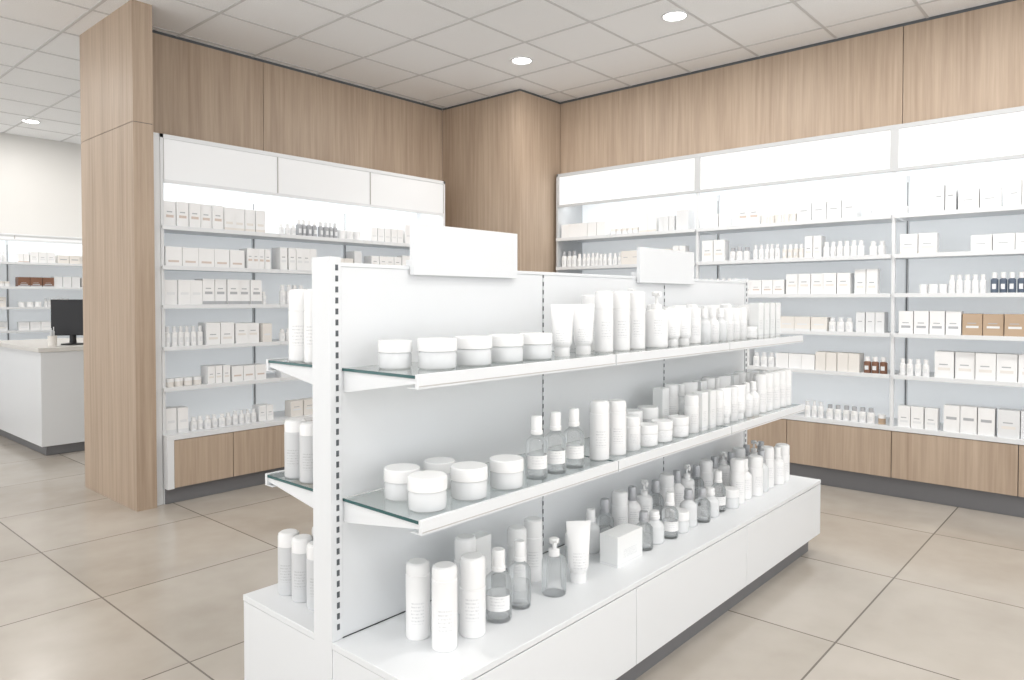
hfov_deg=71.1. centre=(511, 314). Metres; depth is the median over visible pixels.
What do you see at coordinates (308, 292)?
lotion bottle
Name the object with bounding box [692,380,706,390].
carton
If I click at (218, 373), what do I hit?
products
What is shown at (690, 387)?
tube
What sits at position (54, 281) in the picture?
toiletries
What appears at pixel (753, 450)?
dispenser bottle
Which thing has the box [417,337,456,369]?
jar
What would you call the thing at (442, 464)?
jar
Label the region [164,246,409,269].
products
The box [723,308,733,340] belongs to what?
lotion bottle
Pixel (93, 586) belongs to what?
floor
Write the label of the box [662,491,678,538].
bottle
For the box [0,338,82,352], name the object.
countertop
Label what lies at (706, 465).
lotion bottle
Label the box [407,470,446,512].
jar
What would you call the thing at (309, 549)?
lotion bottle
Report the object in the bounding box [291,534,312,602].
lotion bottle
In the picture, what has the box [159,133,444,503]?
shelving unit
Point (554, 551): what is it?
dispenser bottle
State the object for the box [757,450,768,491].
bottle
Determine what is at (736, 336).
lotion bottle
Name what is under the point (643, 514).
bottle
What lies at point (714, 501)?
bottle
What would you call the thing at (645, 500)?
dispenser bottle
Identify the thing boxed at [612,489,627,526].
lotion bottle
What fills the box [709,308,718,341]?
bottle
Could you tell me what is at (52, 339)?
pen cup
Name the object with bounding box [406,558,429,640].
lotion bottle
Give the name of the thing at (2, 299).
toiletries
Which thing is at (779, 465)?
bottle
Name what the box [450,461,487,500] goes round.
jar
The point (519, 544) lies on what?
bottle
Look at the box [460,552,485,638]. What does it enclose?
lotion bottle
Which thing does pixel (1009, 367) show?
products
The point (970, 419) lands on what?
products
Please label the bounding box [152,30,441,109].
trim
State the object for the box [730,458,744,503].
lotion bottle
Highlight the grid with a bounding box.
[0,0,938,141]
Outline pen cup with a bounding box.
[47,327,56,346]
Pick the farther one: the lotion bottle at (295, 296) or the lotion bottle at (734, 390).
the lotion bottle at (734, 390)
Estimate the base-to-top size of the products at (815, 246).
0.179 m
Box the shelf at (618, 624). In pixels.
[243,223,820,679]
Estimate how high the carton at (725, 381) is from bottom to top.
0.190 m
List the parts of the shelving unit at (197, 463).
header panel, header frame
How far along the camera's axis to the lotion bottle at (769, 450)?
3.81 m
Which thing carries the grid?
attached to the ceiling
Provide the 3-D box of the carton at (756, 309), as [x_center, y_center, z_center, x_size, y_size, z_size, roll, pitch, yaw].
[1.301,0.028,3.816,0.051,0.185,0.063,1,2,41]
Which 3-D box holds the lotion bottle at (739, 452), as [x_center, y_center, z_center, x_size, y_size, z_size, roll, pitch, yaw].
[1.231,0.819,3.889,0.068,0.200,0.068,0,1,-15]
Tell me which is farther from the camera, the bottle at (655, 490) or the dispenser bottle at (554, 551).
the bottle at (655, 490)
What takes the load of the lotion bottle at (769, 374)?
on the shelf at (618, 624)
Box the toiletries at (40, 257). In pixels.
[0,251,81,263]
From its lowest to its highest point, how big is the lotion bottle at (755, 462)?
0.200 m
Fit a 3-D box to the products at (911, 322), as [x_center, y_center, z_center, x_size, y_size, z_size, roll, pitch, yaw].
[2.732,0.039,5.117,5.905,0.178,0.145,1,2,41]
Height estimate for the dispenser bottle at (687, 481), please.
0.210 m
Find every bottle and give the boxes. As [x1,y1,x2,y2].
[278,529,298,595]
[284,418,305,478]
[288,289,305,361]
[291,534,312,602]
[299,421,312,482]
[304,289,311,362]
[306,541,313,610]
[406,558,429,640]
[432,561,456,652]
[454,533,476,613]
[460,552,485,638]
[485,547,511,623]
[507,524,526,591]
[509,539,530,609]
[524,516,542,582]
[525,415,547,479]
[542,536,565,597]
[545,411,565,474]
[564,408,583,468]
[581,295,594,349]
[586,508,599,553]
[590,400,608,460]
[594,291,612,352]
[596,498,613,528]
[608,399,625,455]
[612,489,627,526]
[613,291,629,350]
[626,415,639,450]
[628,485,640,525]
[630,291,644,348]
[636,510,652,550]
[637,479,652,529]
[645,292,667,347]
[645,509,663,544]
[650,479,663,520]
[659,473,673,518]
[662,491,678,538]
[664,383,678,414]
[673,469,684,507]
[678,384,684,414]
[680,488,696,526]
[681,464,694,500]
[684,394,698,432]
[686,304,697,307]
[689,308,700,343]
[692,464,703,504]
[694,487,710,522]
[699,459,712,487]
[701,308,710,342]
[701,377,714,389]
[701,487,718,517]
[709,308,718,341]
[711,456,721,496]
[711,470,725,511]
[712,389,723,425]
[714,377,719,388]
[716,308,726,340]
[718,451,729,485]
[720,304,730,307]
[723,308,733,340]
[725,386,737,420]
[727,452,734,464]
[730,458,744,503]
[733,308,739,339]
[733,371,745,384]
[733,447,744,457]
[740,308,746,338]
[742,458,751,499]
[743,382,752,416]
[743,444,749,457]
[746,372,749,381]
[748,454,762,495]
[749,381,759,414]
[750,440,758,454]
[753,373,766,412]
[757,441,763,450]
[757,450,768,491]
[760,445,773,487]
[761,372,772,410]
[768,371,779,408]
[774,370,785,406]
[774,446,784,484]
[775,443,789,480]
[779,369,791,405]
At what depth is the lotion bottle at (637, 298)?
2.90 m
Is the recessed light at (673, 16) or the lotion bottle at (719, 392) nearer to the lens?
the lotion bottle at (719, 392)
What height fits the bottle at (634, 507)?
0.200 m
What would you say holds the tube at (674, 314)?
on the shelf at (618, 624)
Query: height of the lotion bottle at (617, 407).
0.205 m
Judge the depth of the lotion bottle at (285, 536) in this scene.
2.42 m
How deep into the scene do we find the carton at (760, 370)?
4.06 m
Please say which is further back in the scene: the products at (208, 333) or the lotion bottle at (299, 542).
the products at (208, 333)
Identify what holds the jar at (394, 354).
on the shelf at (618, 624)
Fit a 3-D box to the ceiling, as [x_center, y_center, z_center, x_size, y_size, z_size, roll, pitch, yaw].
[-1.578,-2.079,3.299,13.590,0.100,9.320,1,2,41]
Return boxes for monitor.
[51,299,82,344]
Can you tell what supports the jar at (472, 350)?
on the shelf at (618, 624)
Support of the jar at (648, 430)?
on the shelf at (618, 624)
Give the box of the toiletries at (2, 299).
[0,297,68,306]
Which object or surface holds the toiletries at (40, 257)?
on the shelving unit at (12, 244)
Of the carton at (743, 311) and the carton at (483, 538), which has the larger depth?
the carton at (743, 311)
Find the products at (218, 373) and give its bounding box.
[166,363,290,386]
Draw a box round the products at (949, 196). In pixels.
[561,178,1023,237]
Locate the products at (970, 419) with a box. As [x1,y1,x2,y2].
[805,401,1023,438]
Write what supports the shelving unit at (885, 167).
on the floor
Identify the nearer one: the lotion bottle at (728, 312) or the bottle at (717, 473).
the bottle at (717, 473)
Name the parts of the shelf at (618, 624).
shelf rail, shelf rail, glass shelf, glass shelf, glass shelf, glass shelf, shelf rail, shelf rail, glass shelf, glass shelf, shelf rail, shelf rail, glass shelf, glass shelf, shelf rail, shelf rail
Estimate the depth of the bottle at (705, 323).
3.34 m
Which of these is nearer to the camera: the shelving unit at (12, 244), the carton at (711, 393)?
the carton at (711, 393)
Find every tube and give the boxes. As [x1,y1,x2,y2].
[551,304,573,356]
[566,520,590,583]
[573,304,593,353]
[665,308,680,345]
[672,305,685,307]
[678,308,691,344]
[683,382,697,396]
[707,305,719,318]
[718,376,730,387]
[718,388,730,422]
[732,385,745,418]
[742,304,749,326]
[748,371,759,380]
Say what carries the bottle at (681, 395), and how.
on the shelf at (618, 624)
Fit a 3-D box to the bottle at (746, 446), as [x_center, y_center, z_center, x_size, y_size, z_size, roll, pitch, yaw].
[1.296,0.817,3.962,0.072,0.200,0.072,0,1,-16]
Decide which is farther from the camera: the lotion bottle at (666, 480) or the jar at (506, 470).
the lotion bottle at (666, 480)
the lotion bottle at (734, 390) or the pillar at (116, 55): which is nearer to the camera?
the lotion bottle at (734, 390)
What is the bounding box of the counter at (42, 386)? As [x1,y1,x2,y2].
[0,338,84,455]
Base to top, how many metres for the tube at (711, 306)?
0.175 m
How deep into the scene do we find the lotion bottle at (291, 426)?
2.35 m
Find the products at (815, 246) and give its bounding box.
[562,232,1023,266]
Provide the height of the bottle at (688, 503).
0.160 m
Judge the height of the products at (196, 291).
0.185 m
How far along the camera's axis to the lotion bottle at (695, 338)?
3.27 m
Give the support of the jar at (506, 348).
on the shelf at (618, 624)
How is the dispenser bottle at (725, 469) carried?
on the shelf at (618, 624)
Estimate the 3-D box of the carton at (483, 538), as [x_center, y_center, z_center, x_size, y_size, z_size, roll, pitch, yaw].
[-0.111,0.840,2.385,0.051,0.220,0.071,1,2,41]
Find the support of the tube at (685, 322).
on the shelf at (618, 624)
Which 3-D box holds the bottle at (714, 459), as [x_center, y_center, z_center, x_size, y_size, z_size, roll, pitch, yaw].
[1.036,0.823,3.669,0.072,0.200,0.072,0,1,-10]
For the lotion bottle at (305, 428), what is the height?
0.190 m
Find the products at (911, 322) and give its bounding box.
[780,311,1023,336]
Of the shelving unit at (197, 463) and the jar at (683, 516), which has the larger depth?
the shelving unit at (197, 463)
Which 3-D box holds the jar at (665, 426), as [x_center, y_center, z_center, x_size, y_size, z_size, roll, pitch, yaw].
[0.623,0.480,2.982,0.090,0.085,0.090,0,1,-13]
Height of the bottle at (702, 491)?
0.150 m
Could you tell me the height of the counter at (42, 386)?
0.975 m
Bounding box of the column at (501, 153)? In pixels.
[442,89,560,271]
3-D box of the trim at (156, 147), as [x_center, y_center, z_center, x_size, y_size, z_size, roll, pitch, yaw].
[-2.557,0.030,4.995,0.394,2.530,0.058,1,2,41]
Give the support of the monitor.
on the counter at (42, 386)
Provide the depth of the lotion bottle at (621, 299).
2.82 m
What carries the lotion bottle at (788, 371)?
on the shelf at (618, 624)
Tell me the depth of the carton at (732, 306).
3.90 m
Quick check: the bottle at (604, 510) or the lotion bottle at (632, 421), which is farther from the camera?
the bottle at (604, 510)
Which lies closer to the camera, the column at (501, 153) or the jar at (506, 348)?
the jar at (506, 348)
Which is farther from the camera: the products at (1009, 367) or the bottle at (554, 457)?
the products at (1009, 367)
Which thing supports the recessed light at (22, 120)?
in the ceiling
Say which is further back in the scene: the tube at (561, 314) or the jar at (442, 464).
the tube at (561, 314)
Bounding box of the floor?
[0,435,1023,679]
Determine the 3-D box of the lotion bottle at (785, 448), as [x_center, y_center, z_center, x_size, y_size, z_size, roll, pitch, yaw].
[1.503,0.817,3.987,0.076,0.200,0.076,0,1,-18]
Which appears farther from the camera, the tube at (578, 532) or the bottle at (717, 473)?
the bottle at (717, 473)
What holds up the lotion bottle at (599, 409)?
on the shelf at (618, 624)
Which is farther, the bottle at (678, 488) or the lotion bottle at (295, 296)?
the bottle at (678, 488)
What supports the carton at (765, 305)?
on the shelf at (618, 624)
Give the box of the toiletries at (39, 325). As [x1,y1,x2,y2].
[0,321,50,330]
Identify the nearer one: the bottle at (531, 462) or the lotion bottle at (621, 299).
the bottle at (531, 462)
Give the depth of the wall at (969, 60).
5.47 m
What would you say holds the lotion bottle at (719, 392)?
on the shelf at (618, 624)
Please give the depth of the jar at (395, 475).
2.08 m
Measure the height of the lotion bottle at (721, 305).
0.180 m
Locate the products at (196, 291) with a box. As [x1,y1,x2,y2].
[165,279,302,304]
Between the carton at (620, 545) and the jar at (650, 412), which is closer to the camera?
the carton at (620, 545)
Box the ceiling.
[0,0,1001,143]
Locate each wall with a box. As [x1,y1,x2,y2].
[0,132,81,237]
[152,33,442,180]
[561,0,1023,173]
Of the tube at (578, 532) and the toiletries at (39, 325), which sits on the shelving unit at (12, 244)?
the toiletries at (39, 325)
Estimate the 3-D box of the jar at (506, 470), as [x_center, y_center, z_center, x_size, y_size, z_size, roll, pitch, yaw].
[-0.017,0.493,2.250,0.108,0.090,0.108,0,1,-9]
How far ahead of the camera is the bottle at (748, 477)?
3.59 m
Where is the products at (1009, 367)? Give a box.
[748,348,1023,382]
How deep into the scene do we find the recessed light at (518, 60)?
5.86 m
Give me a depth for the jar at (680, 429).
3.05 m
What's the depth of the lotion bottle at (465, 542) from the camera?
2.28 m
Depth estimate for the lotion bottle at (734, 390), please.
3.46 m
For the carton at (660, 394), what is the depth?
3.21 m
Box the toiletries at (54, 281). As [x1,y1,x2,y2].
[0,276,82,286]
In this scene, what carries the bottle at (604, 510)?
on the shelf at (618, 624)
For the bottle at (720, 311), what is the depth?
3.47 m
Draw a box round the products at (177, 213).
[164,201,409,243]
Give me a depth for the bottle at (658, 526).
2.94 m
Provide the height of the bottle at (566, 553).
0.100 m
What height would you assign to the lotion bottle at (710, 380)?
0.200 m
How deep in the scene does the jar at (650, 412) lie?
3.09 m
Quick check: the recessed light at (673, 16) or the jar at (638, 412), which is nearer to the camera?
the jar at (638, 412)
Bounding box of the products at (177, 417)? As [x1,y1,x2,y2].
[166,397,312,433]
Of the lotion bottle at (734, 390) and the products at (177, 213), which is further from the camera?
the products at (177, 213)
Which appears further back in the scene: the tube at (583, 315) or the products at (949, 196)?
the products at (949, 196)
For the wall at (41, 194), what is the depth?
8.70 m
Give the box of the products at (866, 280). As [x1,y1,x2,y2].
[707,269,1023,293]
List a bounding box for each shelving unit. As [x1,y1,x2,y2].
[0,233,82,339]
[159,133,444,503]
[556,106,1023,517]
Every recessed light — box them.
[21,119,40,123]
[510,57,532,64]
[661,11,688,21]
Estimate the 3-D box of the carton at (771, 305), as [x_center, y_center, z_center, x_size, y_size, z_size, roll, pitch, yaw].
[1.407,0.025,3.936,0.051,0.185,0.063,1,2,41]
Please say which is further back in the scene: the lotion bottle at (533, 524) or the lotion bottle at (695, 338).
the lotion bottle at (695, 338)
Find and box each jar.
[378,339,411,369]
[384,463,419,501]
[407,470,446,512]
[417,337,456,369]
[424,457,454,488]
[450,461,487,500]
[455,335,491,365]
[488,334,523,362]
[489,454,523,489]
[519,332,551,359]
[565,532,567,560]
[626,409,642,421]
[637,405,657,421]
[640,422,657,446]
[651,419,672,441]
[668,415,688,437]
[669,507,688,533]
[721,486,739,508]
[747,326,756,338]
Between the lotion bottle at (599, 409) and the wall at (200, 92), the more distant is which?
the wall at (200, 92)
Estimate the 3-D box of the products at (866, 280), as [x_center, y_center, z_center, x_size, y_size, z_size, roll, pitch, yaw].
[2.712,-0.242,5.124,5.857,0.182,0.139,1,2,41]
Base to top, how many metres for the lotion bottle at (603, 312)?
0.235 m
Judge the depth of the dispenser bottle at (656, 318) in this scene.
3.00 m
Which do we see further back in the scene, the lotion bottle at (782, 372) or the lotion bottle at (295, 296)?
the lotion bottle at (782, 372)
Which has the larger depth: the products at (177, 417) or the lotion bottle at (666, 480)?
the products at (177, 417)
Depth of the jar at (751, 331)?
3.71 m
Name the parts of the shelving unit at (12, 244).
header panel, header frame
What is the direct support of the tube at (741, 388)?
on the shelf at (618, 624)
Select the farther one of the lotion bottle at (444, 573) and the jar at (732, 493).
the jar at (732, 493)
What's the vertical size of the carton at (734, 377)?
0.190 m
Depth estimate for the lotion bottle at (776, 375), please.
3.84 m
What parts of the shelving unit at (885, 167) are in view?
header frame, header panel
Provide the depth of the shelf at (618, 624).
2.40 m
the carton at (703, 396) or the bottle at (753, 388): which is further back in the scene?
the bottle at (753, 388)
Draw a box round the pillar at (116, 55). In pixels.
[80,0,156,511]
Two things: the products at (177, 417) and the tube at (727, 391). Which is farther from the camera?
the products at (177, 417)
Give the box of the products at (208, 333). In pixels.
[165,322,288,346]
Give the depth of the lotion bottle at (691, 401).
3.15 m
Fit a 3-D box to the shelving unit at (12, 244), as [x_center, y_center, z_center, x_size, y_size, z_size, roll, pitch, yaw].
[-6.213,0.155,7.894,0.378,2.160,6.000,1,2,41]
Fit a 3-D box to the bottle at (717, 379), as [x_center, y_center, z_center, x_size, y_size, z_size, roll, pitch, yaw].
[1.041,0.414,3.650,0.066,0.190,0.066,0,1,-15]
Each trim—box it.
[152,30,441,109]
[153,132,162,505]
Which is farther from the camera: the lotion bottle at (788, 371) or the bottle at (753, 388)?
the lotion bottle at (788, 371)
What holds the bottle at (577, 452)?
on the shelf at (618, 624)
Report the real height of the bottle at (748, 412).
0.170 m
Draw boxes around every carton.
[473,531,490,577]
[600,523,641,567]
[653,387,668,418]
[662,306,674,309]
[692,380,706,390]
[692,391,707,430]
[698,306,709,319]
[701,389,715,428]
[725,374,738,385]
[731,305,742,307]
[749,303,762,337]
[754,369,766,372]
[763,303,768,336]
[769,303,774,336]
[775,303,780,335]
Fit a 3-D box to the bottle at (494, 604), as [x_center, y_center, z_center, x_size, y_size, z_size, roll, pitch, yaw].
[-0.043,0.843,2.251,0.084,0.220,0.084,0,1,3]
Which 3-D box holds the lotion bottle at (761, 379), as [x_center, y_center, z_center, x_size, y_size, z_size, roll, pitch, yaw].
[1.292,0.407,3.738,0.068,0.200,0.068,0,1,-17]
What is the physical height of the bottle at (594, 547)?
0.170 m
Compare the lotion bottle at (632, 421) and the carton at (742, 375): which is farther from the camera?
the carton at (742, 375)
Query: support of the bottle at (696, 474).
on the shelf at (618, 624)
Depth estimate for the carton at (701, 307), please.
3.60 m

